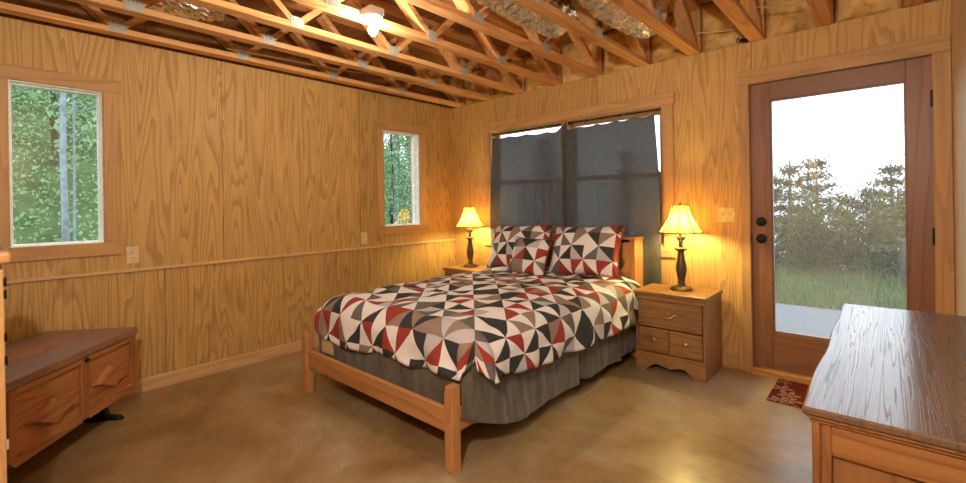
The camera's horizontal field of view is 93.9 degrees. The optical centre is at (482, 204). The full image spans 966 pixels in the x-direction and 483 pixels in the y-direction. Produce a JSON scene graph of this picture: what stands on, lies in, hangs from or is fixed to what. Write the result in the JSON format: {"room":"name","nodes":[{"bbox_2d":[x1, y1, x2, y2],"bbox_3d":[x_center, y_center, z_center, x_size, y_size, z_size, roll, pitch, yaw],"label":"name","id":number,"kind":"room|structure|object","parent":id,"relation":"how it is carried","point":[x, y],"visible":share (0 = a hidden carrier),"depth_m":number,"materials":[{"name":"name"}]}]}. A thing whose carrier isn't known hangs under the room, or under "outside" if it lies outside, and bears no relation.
{"room":"bedroom","nodes":[
{"label":"bedroom","id":0,"kind":"room"},
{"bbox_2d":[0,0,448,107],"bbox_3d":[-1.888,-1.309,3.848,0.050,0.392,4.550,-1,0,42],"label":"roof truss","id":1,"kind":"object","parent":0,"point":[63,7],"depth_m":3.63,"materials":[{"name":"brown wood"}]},
{"bbox_2d":[0,16,453,279],"bbox_3d":[-1.827,0.208,3.815,0.150,2.643,4.550,-1,0,42],"label":"wall","id":2,"kind":"structure","parent":0,"point":[219,160],"depth_m":3.54,"materials":[{"name":"brown wood"}]},
{"bbox_2d":[0,63,121,262],"bbox_3d":[-2.675,-0.242,2.839,0.129,1.160,0.619,-1,0,42],"label":"window","id":3,"kind":"structure","parent":2,"relation":"in","point":[111,89],"depth_m":2.87,"materials":[{"name":"brown wood"}]},
{"bbox_2d":[126,246,138,263],"bbox_3d":[-2.386,0.344,3.073,0.010,0.114,0.070,-1,0,42],"label":"outlet plate","id":4,"kind":"object","parent":2,"relation":"attached to","point":[132,253],"visible":1,"depth_m":3.07,"materials":[{"name":"beige plastic"}]},
{"bbox_2d":[121,336,318,397],"bbox_3d":[-1.749,1.232,3.759,0.016,0.092,4.250,-1,0,42],"label":"baseboard","id":5,"kind":"structure","parent":2,"relation":"attached to","point":[169,378],"depth_m":3.42,"materials":[{"name":"brown wood"}]},
{"bbox_2d":[4,241,454,379],"bbox_3d":[-1.757,0.817,3.761,0.011,0.742,4.250,-1,0,42],"label":"wainscoting","id":6,"kind":"structure","parent":2,"relation":"attached to","point":[184,317],"depth_m":3.42,"materials":[{"name":"brown wood"}]},
{"bbox_2d":[7,239,455,283],"bbox_3d":[-1.756,0.436,3.755,0.030,0.020,4.250,-1,0,42],"label":"chair rail","id":7,"kind":"object","parent":2,"relation":"attached to","point":[433,241],"visible":1,"depth_m":3.32,"materials":[{"name":"brown wood"}]},
{"bbox_2d":[361,232,366,243],"bbox_3d":[-1.163,0.329,4.425,0.016,0.114,0.070,-1,0,42],"label":"switch plate","id":8,"kind":"object","parent":2,"relation":"attached to","point":[363,234],"visible":1,"depth_m":4.42,"materials":[{"name":"beige plastic"}]},
{"bbox_2d":[375,120,426,235],"bbox_3d":[-0.892,-0.271,4.816,0.129,1.160,0.664,-1,0,42],"label":"window","id":9,"kind":"structure","parent":2,"relation":"in","point":[417,134],"depth_m":4.88,"materials":[{"name":"brown wood"}]},
{"bbox_2d":[7,351,812,482],"bbox_3d":[-0.227,1.314,2.388,4.110,0.120,4.250,-1,0,42],"label":"floor","id":10,"kind":"structure","parent":0,"point":[626,422],"depth_m":2.42,"materials":[{"name":"concrete"}]},
{"bbox_2d":[0,243,11,482],"bbox_3d":[-1.700,0.707,1.265,0.582,1.140,0.522,-1,0,42],"label":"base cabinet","id":11,"kind":"object","parent":10,"relation":"on","point":[5,254],"visible":1,"depth_m":1.26,"materials":[{"name":"brown wood"}]},
{"bbox_2d":[5,327,137,468],"bbox_3d":[-2.310,1.014,2.312,0.517,0.546,0.890,-1,0,-8],"label":"chest","id":12,"kind":"object","parent":10,"relation":"on","point":[57,382],"visible":0.94,"depth_m":2.28,"materials":[{"name":"brown wood"}]},
{"bbox_2d":[443,264,488,275],"bbox_3d":[-0.103,0.959,4.806,0.519,0.585,0.425,-1,0,42],"label":"nightstand","id":13,"kind":"object","parent":10,"relation":"on","point":[457,269],"visible":0.08,"depth_m":4.75,"materials":[{"name":"laminate"}]},
{"bbox_2d":[455,205,483,266],"bbox_3d":[-0.140,0.337,4.861,0.295,0.660,0.295,-1,0,-37],"label":"table lamp","id":14,"kind":"object","parent":13,"relation":"on","point":[469,218],"visible":1,"depth_m":4.81,"materials":[{"name":"beige fabric"}]},
{"bbox_2d":[302,233,643,474],"bbox_3d":[0.051,0.767,3.406,1.473,0.965,2.224,-1,0,42],"label":"bed","id":15,"kind":"object","parent":10,"relation":"on","point":[446,417],"visible":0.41,"depth_m":2.53,"materials":[{"name":"brown wood"}]},
{"bbox_2d":[318,325,635,423],"bbox_3d":[0.041,0.975,3.341,1.543,0.450,1.970,-1,0,42],"label":"bed skirt","id":16,"kind":"object","parent":15,"relation":"attached to","point":[516,396],"visible":0.31,"depth_m":2.52,"materials":[{"name":"fabric"}]},
{"bbox_2d":[314,266,646,383],"bbox_3d":[0.046,0.742,3.301,1.644,0.351,1.986,-1,0,42],"label":"comforter","id":17,"kind":"object","parent":15,"relation":"on","point":[499,320],"visible":0.93,"depth_m":2.70,"materials":[{"name":"fabric"}]},
{"bbox_2d":[487,224,553,270],"bbox_3d":[0.331,0.393,4.188,0.667,0.426,0.252,-1,0,37],"label":"pillow","id":18,"kind":"object","parent":17,"relation":"on","point":[504,238],"visible":0.59,"depth_m":4.17,"materials":[{"name":"fabric"}]},
{"bbox_2d":[507,236,552,274],"bbox_3d":[0.398,0.449,3.886,0.393,0.328,0.201,-1,0,37],"label":"cushion","id":19,"kind":"object","parent":17,"relation":"on","point":[529,256],"visible":0.91,"depth_m":3.81,"materials":[{"name":"fabric"}]},
{"bbox_2d":[548,225,624,278],"bbox_3d":[0.834,0.379,3.715,0.651,0.431,0.260,-1,0,38],"label":"pillow","id":20,"kind":"object","parent":17,"relation":"on","point":[593,251],"visible":1,"depth_m":3.61,"materials":[{"name":"fabric"}]},
{"bbox_2d":[634,283,722,382],"bbox_3d":[1.465,0.934,3.392,0.519,0.585,0.425,-1,0,42],"label":"nightstand","id":21,"kind":"object","parent":10,"relation":"on","point":[681,330],"visible":0.98,"depth_m":3.25,"materials":[{"name":"laminate"}]},
{"bbox_2d":[639,341,703,362],"bbox_3d":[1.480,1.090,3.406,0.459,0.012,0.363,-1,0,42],"label":"drawer","id":22,"kind":"object","parent":21,"relation":"attached to","point":[642,348],"depth_m":3.26,"materials":[{"name":"wood"}]},
{"bbox_2d":[658,202,703,291],"bbox_3d":[1.492,0.311,3.402,0.295,0.660,0.295,-1,0,-37],"label":"table lamp","id":23,"kind":"object","parent":21,"relation":"on","point":[680,220],"visible":1,"depth_m":3.36,"materials":[{"name":"beige fabric"}]},
{"bbox_2d":[675,234,685,240],"bbox_3d":[1.490,0.232,3.402,0.080,0.082,0.073,-1,0,31],"label":"socket","id":24,"kind":"object","parent":23,"relation":"attached to","point":[680,237],"depth_m":3.39,"materials":[{"name":"brown metal"}]},
{"bbox_2d":[766,379,808,407],"bbox_3d":[2.186,1.209,2.721,0.750,0.010,0.420,-1,0,42],"label":"door mat","id":25,"kind":"object","parent":10,"relation":"on","point":[790,393],"visible":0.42,"depth_m":2.88,"materials":[{"name":"red fabric"}]},
{"bbox_2d":[802,304,965,482],"bbox_3d":[1.280,0.830,1.329,0.418,0.800,1.286,-1,0,42],"label":"dresser","id":26,"kind":"object","parent":10,"relation":"on","point":[885,401],"visible":1,"depth_m":1.01,"materials":[{"name":"brown wood"}]},
{"bbox_2d":[225,0,712,77],"bbox_3d":[-0.273,-1.548,2.388,4.410,0.035,4.550,-1,0,42],"label":"ceiling","id":27,"kind":"structure","parent":0,"point":[259,5],"depth_m":3.93,"materials":[{"name":"brown wood"}]},
{"bbox_2d":[452,0,954,369],"bbox_3d":[1.284,0.158,3.972,4.260,2.643,0.150,-1,0,42],"label":"wall","id":28,"kind":"structure","parent":0,"point":[705,86],"depth_m":3.47,"materials":[{"name":"brown wood"}]},
{"bbox_2d":[0,1,463,106],"bbox_3d":[-1.681,-1.313,3.732,0.093,0.387,4.315,-1,0,42],"label":"truss","id":29,"kind":"object","parent":28,"relation":"on","point":[107,26],"visible":0.65,"depth_m":3.41,"materials":[{"name":"brown wood"}]},
{"bbox_2d":[227,48,473,98],"bbox_3d":[-0.987,-1.189,4.199,2.489,0.039,0.065,-1,0,-43],"label":"electrical cable","id":30,"kind":"object","parent":29,"relation":"on","point":[227,48],"visible":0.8,"depth_m":3.81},
{"bbox_2d":[67,0,493,100],"bbox_3d":[-1.335,-1.318,3.420,0.093,0.387,4.315,-1,0,42],"label":"truss","id":31,"kind":"object","parent":28,"relation":"on","point":[136,8],"visible":0.88,"depth_m":3.43,"materials":[{"name":"brown wood"}]},
{"bbox_2d":[148,0,225,21],"bbox_3d":[-2.234,-1.332,2.641,0.220,0.241,1.301,-1,0,42],"label":"flexible duct","id":32,"kind":"object","parent":31,"relation":"attached to","point":[173,7],"visible":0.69,"depth_m":2.92,"materials":[{"name":"silver metal"}]},
{"bbox_2d":[179,0,525,93],"bbox_3d":[-1.020,-1.323,3.135,0.093,0.387,4.315,-1,0,42],"label":"truss","id":33,"kind":"object","parent":28,"relation":"on","point":[285,20],"visible":0.8,"depth_m":3.38,"materials":[{"name":"brown wood"}]},
{"bbox_2d":[292,0,561,85],"bbox_3d":[-0.693,-1.329,2.841,0.093,0.387,4.315,-1,0,42],"label":"truss","id":34,"kind":"object","parent":28,"relation":"on","point":[420,33],"visible":0.85,"depth_m":3.35,"materials":[{"name":"brown wood"}]},
{"bbox_2d":[361,4,383,35],"bbox_3d":[-0.665,-1.100,2.721,0.120,0.161,0.120,-1,0,42],"label":"bulb","id":35,"kind":"object","parent":34,"relation":"attached to","point":[373,14],"visible":1,"depth_m":2.70,"materials":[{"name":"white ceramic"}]},
{"bbox_2d":[448,77,456,107],"bbox_3d":[-0.360,-1.334,5.386,0.155,0.386,0.095,-1,0,42],"label":"insulation batt","id":36,"kind":"object","parent":28,"relation":"on","point":[452,81],"visible":0.23,"depth_m":5.35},
{"bbox_2d":[464,69,486,105],"bbox_3d":[-0.092,-1.339,5.149,0.370,0.386,0.089,-1,0,42],"label":"insulation batt","id":37,"kind":"object","parent":28,"relation":"on","point":[468,85],"visible":0.36,"depth_m":5.13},
{"bbox_2d":[403,0,602,76],"bbox_3d":[-0.368,-1.334,2.547,0.093,0.387,4.315,-1,0,42],"label":"truss","id":38,"kind":"object","parent":28,"relation":"on","point":[464,14],"visible":0.71,"depth_m":3.23,"materials":[{"name":"brown wood"}]},
{"bbox_2d":[494,60,516,98],"bbox_3d":[0.234,-1.344,4.846,0.330,0.386,0.100,-1,0,42],"label":"insulation batt","id":39,"kind":"object","parent":28,"relation":"on","point":[498,76],"visible":0.36,"depth_m":4.85,"materials":[{"name":"fabric"}]},
{"bbox_2d":[492,124,560,135],"bbox_3d":[0.415,-0.753,4.629,0.888,0.039,0.046,-1,0,42],"label":"curtain rod","id":40,"kind":"object","parent":28,"relation":"attached to","point":[558,124],"visible":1,"depth_m":4.62,"materials":[{"name":"black metal"}]},
{"bbox_2d":[491,121,566,250],"bbox_3d":[0.435,-0.017,4.557,0.950,1.520,0.057,-1,0,42],"label":"curtain","id":41,"kind":"object","parent":40,"relation":"hanging from","point":[528,171],"visible":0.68,"depth_m":4.53,"materials":[{"name":"grey fabric"}]},
{"bbox_2d":[525,54,551,91],"bbox_3d":[0.558,-1.349,4.560,0.345,0.386,0.091,-1,0,42],"label":"insulation batt","id":42,"kind":"object","parent":28,"relation":"on","point":[531,64],"visible":0.4,"depth_m":4.57,"materials":[{"name":"fabric"}]},
{"bbox_2d":[561,39,592,83],"bbox_3d":[0.883,-1.354,4.264,0.343,0.386,0.096,-1,0,42],"label":"insulation batt","id":43,"kind":"object","parent":28,"relation":"on","point":[569,50],"visible":0.45,"depth_m":4.26,"materials":[{"name":"fabric"}]},
{"bbox_2d":[482,92,675,257],"bbox_3d":[0.819,-0.226,4.359,2.070,1.331,0.149,-1,0,42],"label":"window","id":44,"kind":"structure","parent":28,"relation":"in","point":[665,101],"depth_m":3.94,"materials":[{"name":"brown wood"}]},
{"bbox_2d":[511,0,650,66],"bbox_3d":[-0.043,-1.339,2.255,0.093,0.387,4.315,-1,0,42],"label":"truss","id":45,"kind":"object","parent":28,"relation":"on","point":[639,55],"visible":0.66,"depth_m":3.09,"materials":[{"name":"brown wood"}]},
{"bbox_2d":[477,0,576,37],"bbox_3d":[-0.429,-1.322,2.121,0.350,0.354,2.943,-1,0,42],"label":"flexible duct","id":46,"kind":"object","parent":45,"relation":"attached to","point":[513,12],"visible":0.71,"depth_m":2.90,"materials":[{"name":"silver metal"}]},
{"bbox_2d":[568,109,660,123],"bbox_3d":[1.124,-0.765,3.990,0.876,0.039,0.046,-1,0,42],"label":"curtain rod","id":47,"kind":"object","parent":28,"relation":"attached to","point":[655,110],"visible":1,"depth_m":3.96,"materials":[{"name":"black metal"}]},
{"bbox_2d":[566,114,661,285],"bbox_3d":[1.098,-0.003,3.958,0.918,1.470,0.056,-1,0,42],"label":"curtain","id":48,"kind":"object","parent":47,"relation":"hanging from","point":[612,169],"visible":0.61,"depth_m":3.89,"materials":[{"name":"grey fabric"}]},
{"bbox_2d":[603,29,637,74],"bbox_3d":[1.208,-1.360,3.972,0.342,0.386,0.093,-1,0,42],"label":"insulation batt","id":49,"kind":"object","parent":28,"relation":"on","point":[612,63],"visible":0.43,"depth_m":3.98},
{"bbox_2d":[610,0,701,55],"bbox_3d":[0.255,-1.344,1.985,0.093,0.387,4.315,-1,0,42],"label":"truss","id":50,"kind":"object","parent":28,"relation":"on","point":[686,13],"visible":0.98,"depth_m":3.23,"materials":[{"name":"brown wood"}]},
{"bbox_2d":[575,0,666,38],"bbox_3d":[0.039,-1.333,2.015,0.342,0.352,3.412,-1,0,42],"label":"flexible duct","id":51,"kind":"object","parent":50,"relation":"attached to","point":[610,14],"visible":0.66,"depth_m":2.90,"materials":[{"name":"silver metal"}]},
{"bbox_2d":[697,29,737,33],"bbox_3d":[1.755,-1.283,3.334,0.316,0.037,0.013,-1,0,31],"label":"electrical cable","id":52,"kind":"object","parent":50,"relation":"attached to","point":[730,29],"visible":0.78,"depth_m":3.34,"materials":[{"name":"beige plastic"}]},
{"bbox_2d":[651,14,687,63],"bbox_3d":[1.518,-1.365,3.688,0.307,0.386,0.100,-1,0,42],"label":"insulation batt","id":53,"kind":"object","parent":28,"relation":"on","point":[662,50],"visible":0.37,"depth_m":3.69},
{"bbox_2d":[701,0,748,52],"bbox_3d":[1.827,-1.369,3.412,0.333,0.386,0.096,-1,0,42],"label":"insulation batt","id":54,"kind":"object","parent":28,"relation":"on","point":[713,18],"visible":0.56,"depth_m":3.42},
{"bbox_2d":[718,207,734,222],"bbox_3d":[1.819,0.078,3.376,0.118,0.114,0.016,-1,0,42],"label":"switch plate","id":55,"kind":"object","parent":28,"relation":"attached to","point":[725,214],"visible":1,"depth_m":3.38,"materials":[{"name":"beige plastic"}]},
{"bbox_2d":[722,353,739,369],"bbox_3d":[0.781,1.188,4.329,2.989,0.100,0.015,-1,0,42],"label":"baseboard","id":56,"kind":"structure","parent":28,"relation":"attached to","point":[728,360],"depth_m":3.36,"materials":[{"name":"brown wood"}]},
{"bbox_2d":[712,0,765,41],"bbox_3d":[0.573,-1.349,1.699,0.093,0.387,4.315,-1,0,42],"label":"truss","id":57,"kind":"object","parent":28,"relation":"on","point":[748,19],"visible":0.87,"depth_m":3.03,"materials":[{"name":"brown wood"}]},
{"bbox_2d":[736,38,748,42],"bbox_3d":[1.893,-1.197,3.293,0.027,0.048,0.084,-1,0,-39],"label":"pipe stub","id":58,"kind":"object","parent":28,"relation":"on","point":[741,39],"visible":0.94,"depth_m":3.29,"materials":[{"name":"black metal"}]},
{"bbox_2d":[765,0,816,38],"bbox_3d":[2.134,-1.374,3.137,0.301,0.386,0.093,-1,0,42],"label":"insulation batt","id":59,"kind":"object","parent":28,"relation":"on","point":[782,20],"visible":0.8,"depth_m":3.13,"materials":[{"name":"beige fabric"}]},
{"bbox_2d":[806,0,834,26],"bbox_3d":[0.867,-1.354,1.433,0.093,0.387,4.315,-1,0,42],"label":"truss","id":60,"kind":"object","parent":28,"relation":"on","point":[822,11],"visible":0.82,"depth_m":2.79,"materials":[{"name":"brown wood"}]},
{"bbox_2d":[756,0,805,7],"bbox_3d":[1.933,-1.286,2.904,0.307,0.037,0.023,-1,0,27],"label":"electrical cable","id":61,"kind":"object","parent":60,"relation":"attached to","point":[805,0],"visible":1,"depth_m":2.90,"materials":[{"name":"beige plastic"}]},
{"bbox_2d":[738,33,954,384],"bbox_3d":[2.326,0.119,2.985,1.086,2.188,0.198,-1,0,42],"label":"door","id":62,"kind":"structure","parent":28,"relation":"in","point":[789,356],"depth_m":2.87,"materials":[{"name":"brown wood"}]},
{"bbox_2d":[835,0,901,22],"bbox_3d":[2.435,-1.379,2.862,0.324,0.386,0.098,-1,0,42],"label":"insulation batt","id":63,"kind":"object","parent":28,"relation":"on","point":[845,10],"visible":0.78,"depth_m":2.87,"materials":[{"name":"beige fabric"}]},
{"bbox_2d":[903,0,923,7],"bbox_3d":[1.178,-1.359,1.153,0.093,0.387,4.315,-1,0,42],"label":"truss","id":64,"kind":"object","parent":28,"relation":"on","point":[906,3],"visible":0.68,"depth_m":2.66,"materials":[{"name":"brown wood"}]},
{"bbox_2d":[701,0,937,36],"bbox_3d":[1.196,-1.358,4.089,4.210,0.392,0.060,-1,0,42],"label":"wall","id":65,"kind":"structure","parent":0,"point":[925,1],"depth_m":2.79,"materials":[{"name":"brown wood"}]},
{"bbox_2d":[950,0,965,315],"bbox_3d":[1.282,-0.046,0.906,0.150,3.050,4.400,-1,0,42],"label":"wall","id":66,"kind":"structure","parent":0,"point":[957,7],"depth_m":2.36,"materials":[{"name":"brown wood"}]},
{"label":"outside","id":67,"kind":"structure","parent":0,"visible":0},
{"bbox_2d":[11,86,906,310],"bbox_3d":[6.345,-0.191,12.768,52.000,12.167,52.000,-1,0,42],"label":"vegetation","id":68,"kind":"object","parent":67,"point":[55,228],"visible":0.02,"depth_m":7.27,"materials":[{"name":"green plant"}]},
{"bbox_2d":[11,87,91,161],"bbox_3d":[-7.693,-3.438,6.304,3.995,6.916,4.272,-1,0,-4],"label":"broadleaf tree","id":69,"kind":"object","parent":68,"relation":"on","point":[27,89],"visible":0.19,"depth_m":7.20,"materials":[{"name":"green plant"}]},
{"bbox_2d":[11,86,96,165],"bbox_3d":[-7.515,-3.894,7.346,3.946,7.014,4.285,-1,0,29],"label":"broadleaf tree","id":70,"kind":"object","parent":68,"relation":"on","point":[53,96],"visible":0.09,"depth_m":7.71,"materials":[{"name":"green plant"}]},
{"bbox_2d":[21,87,96,241],"bbox_3d":[-4.829,-1.639,5.457,1.825,6.602,1.445,-1,0,20],"label":"broadleaf tree","id":71,"kind":"object","parent":68,"relation":"on","point":[65,231],"visible":0.19,"depth_m":5.30,"materials":[{"name":"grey plant"}]},
{"bbox_2d":[25,90,96,240],"bbox_3d":[-5.232,-1.507,5.982,1.775,5.360,1.843,-1,0,-21],"label":"broadleaf tree","id":72,"kind":"object","parent":68,"relation":"on","point":[81,129],"visible":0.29,"depth_m":5.94,"materials":[{"name":"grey plant"}]},
{"bbox_2d":[11,86,410,243],"bbox_3d":[-6.724,-1.720,10.397,9.883,7.726,17.068,-1,0,42],"label":"undergrowth","id":73,"kind":"object","parent":68,"relation":"on","point":[31,132],"visible":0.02,"depth_m":7.28,"materials":[{"name":"green plant"}]},
{"bbox_2d":[384,135,403,181],"bbox_3d":[-2.679,-4.080,12.973,4.935,7.530,4.498,-1,0,42],"label":"broadleaf tree","id":74,"kind":"object","parent":68,"relation":"on","point":[392,135],"visible":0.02,"depth_m":12.87,"materials":[{"name":"green plant"}]},
{"bbox_2d":[393,135,398,223],"bbox_3d":[-1.849,-1.444,9.579,1.101,5.548,1.395,-1,0,42],"label":"broadleaf tree","id":75,"kind":"object","parent":68,"relation":"on","point":[395,139],"visible":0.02,"depth_m":9.49,"materials":[{"name":"green plant"}]},
{"bbox_2d":[384,134,410,224],"bbox_3d":[-1.675,-0.580,8.292,2.828,4.579,2.330,-1,0,-21],"label":"broadleaf tree","id":76,"kind":"object","parent":68,"relation":"on","point":[390,143],"visible":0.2,"depth_m":8.38,"materials":[{"name":"green plant"}]},
{"bbox_2d":[384,133,410,222],"bbox_3d":[-1.648,-2.469,10.789,3.216,6.399,4.796,-1,0,10],"label":"broadleaf tree","id":77,"kind":"object","parent":68,"relation":"on","point":[408,153],"visible":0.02,"depth_m":10.81,"materials":[{"name":"green plant"}]},
{"bbox_2d":[773,173,814,270],"bbox_3d":[8.253,1.430,12.931,2.919,4.706,3.066,-1,0,-43],"label":"pine tree","id":78,"kind":"object","parent":68,"relation":"on","point":[777,178],"visible":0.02,"depth_m":12.82,"materials":[{"name":"green plant"}]},
{"bbox_2d":[774,142,832,266],"bbox_3d":[8.530,1.365,12.413,2.191,6.092,3.246,-1,0,-18],"label":"shrub","id":79,"kind":"object","parent":68,"relation":"on","point":[790,142],"visible":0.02,"depth_m":12.45,"materials":[{"name":"green plant"}]},
{"bbox_2d":[775,177,832,276],"bbox_3d":[6.479,0.806,9.168,0.965,3.011,1.221,-1,0,16],"label":"shrub","id":80,"kind":"object","parent":68,"relation":"on","point":[795,257],"visible":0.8,"depth_m":9.13,"materials":[{"name":"green plant"}]},
{"bbox_2d":[774,159,840,271],"bbox_3d":[7.065,0.772,10.451,2.138,3.602,2.508,-1,0,-6],"label":"pine tree","id":81,"kind":"object","parent":68,"relation":"on","point":[790,171],"visible":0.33,"depth_m":10.21,"materials":[{"name":"green plant"}]},
{"bbox_2d":[775,303,841,337],"bbox_3d":[3.021,1.362,4.577,7.000,0.120,3.050,-1,0,42],"label":"porch deck","id":82,"kind":"object","parent":68,"relation":"on","point":[813,321],"visible":0.11,"depth_m":5.06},
{"bbox_2d":[774,154,864,277],"bbox_3d":[7.870,0.899,10.840,2.538,4.202,2.752,-1,0,17],"label":"pine tree","id":83,"kind":"object","parent":68,"relation":"on","point":[814,177],"visible":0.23,"depth_m":10.67,"materials":[{"name":"green plant"}]},
{"bbox_2d":[789,184,858,277],"bbox_3d":[6.913,0.939,9.062,1.146,2.717,1.079,-1,0,-29],"label":"shrub","id":84,"kind":"object","parent":68,"relation":"on","point":[827,256],"visible":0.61,"depth_m":8.92,"materials":[{"name":"green plant"}]},
{"bbox_2d":[780,142,896,265],"bbox_3d":[9.448,1.651,12.590,2.829,6.488,3.591,-1,0,-30],"label":"shrub","id":85,"kind":"object","parent":68,"relation":"on","point":[858,142],"visible":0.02,"depth_m":12.03,"materials":[{"name":"green plant"}]},
{"bbox_2d":[775,264,906,310],"bbox_3d":[5.569,1.280,6.628,6.268,0.584,3.916,-1,0,42],"label":"meadow grass","id":86,"kind":"structure","parent":68,"relation":"on","point":[890,281],"depth_m":6.65,"materials":[{"name":"green plant"}]},
{"bbox_2d":[826,192,868,268],"bbox_3d":[9.543,1.677,11.661,2.775,4.002,2.652,-1,0,21],"label":"pine tree","id":87,"kind":"object","parent":68,"relation":"on","point":[849,198],"visible":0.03,"depth_m":11.55,"materials":[{"name":"green plant"}]},
{"bbox_2d":[821,149,904,270],"bbox_3d":[10.317,1.527,11.991,3.195,6.622,3.386,-1,0,-11],"label":"shrub","id":88,"kind":"object","parent":68,"relation":"on","point":[901,149],"visible":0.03,"depth_m":11.59,"materials":[{"name":"green plant"}]},
{"bbox_2d":[823,174,905,279],"bbox_3d":[7.288,0.922,8.547,1.134,3.056,1.328,-1,0,-41],"label":"shrub","id":89,"kind":"object","parent":68,"relation":"on","point":[873,257],"visible":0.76,"depth_m":8.41,"materials":[{"name":"green plant"}]},
{"bbox_2d":[836,184,905,279],"bbox_3d":[8.199,1.159,9.463,1.959,3.202,2.162,-1,0,33],"label":"pine tree","id":90,"kind":"object","parent":68,"relation":"on","point":[866,194],"visible":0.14,"depth_m":9.49,"materials":[{"name":"green plant"}]},
{"bbox_2d":[842,145,902,260],"bbox_3d":[10.849,1.479,10.919,2.890,6.412,3.357,-1,0,-41],"label":"shrub","id":91,"kind":"object","parent":68,"relation":"on","point":[890,145],"visible":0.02,"depth_m":11.45,"materials":[{"name":"green plant"}]},
{"bbox_2d":[845,160,904,276],"bbox_3d":[9.458,1.198,10.630,2.695,4.502,2.993,-1,0,-18],"label":"pine tree","id":92,"kind":"object","parent":68,"relation":"on","point":[897,170],"visible":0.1,"depth_m":10.57,"materials":[{"name":"green plant"}]},
{"bbox_2d":[862,195,904,281],"bbox_3d":[8.915,1.286,9.539,2.174,3.202,2.159,-1,0,-23],"label":"pine tree","id":93,"kind":"object","parent":68,"relation":"on","point":[897,200],"visible":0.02,"depth_m":9.47,"materials":[{"name":"green plant"}]},
{"bbox_2d":[876,177,905,282],"bbox_3d":[8.411,1.006,8.448,1.704,3.137,1.737,-1,0,-17],"label":"shrub","id":94,"kind":"object","parent":68,"relation":"on","point":[902,235],"visible":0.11,"depth_m":8.64,"materials":[{"name":"green plant"}]},
{"bbox_2d":[899,239,906,287],"bbox_3d":[6.391,0.938,6.817,0.140,0.820,0.140,-1,0,42],"label":"wooden post","id":95,"kind":"object","parent":68,"relation":"on","point":[902,242],"visible":0.32,"depth_m":6.79,"materials":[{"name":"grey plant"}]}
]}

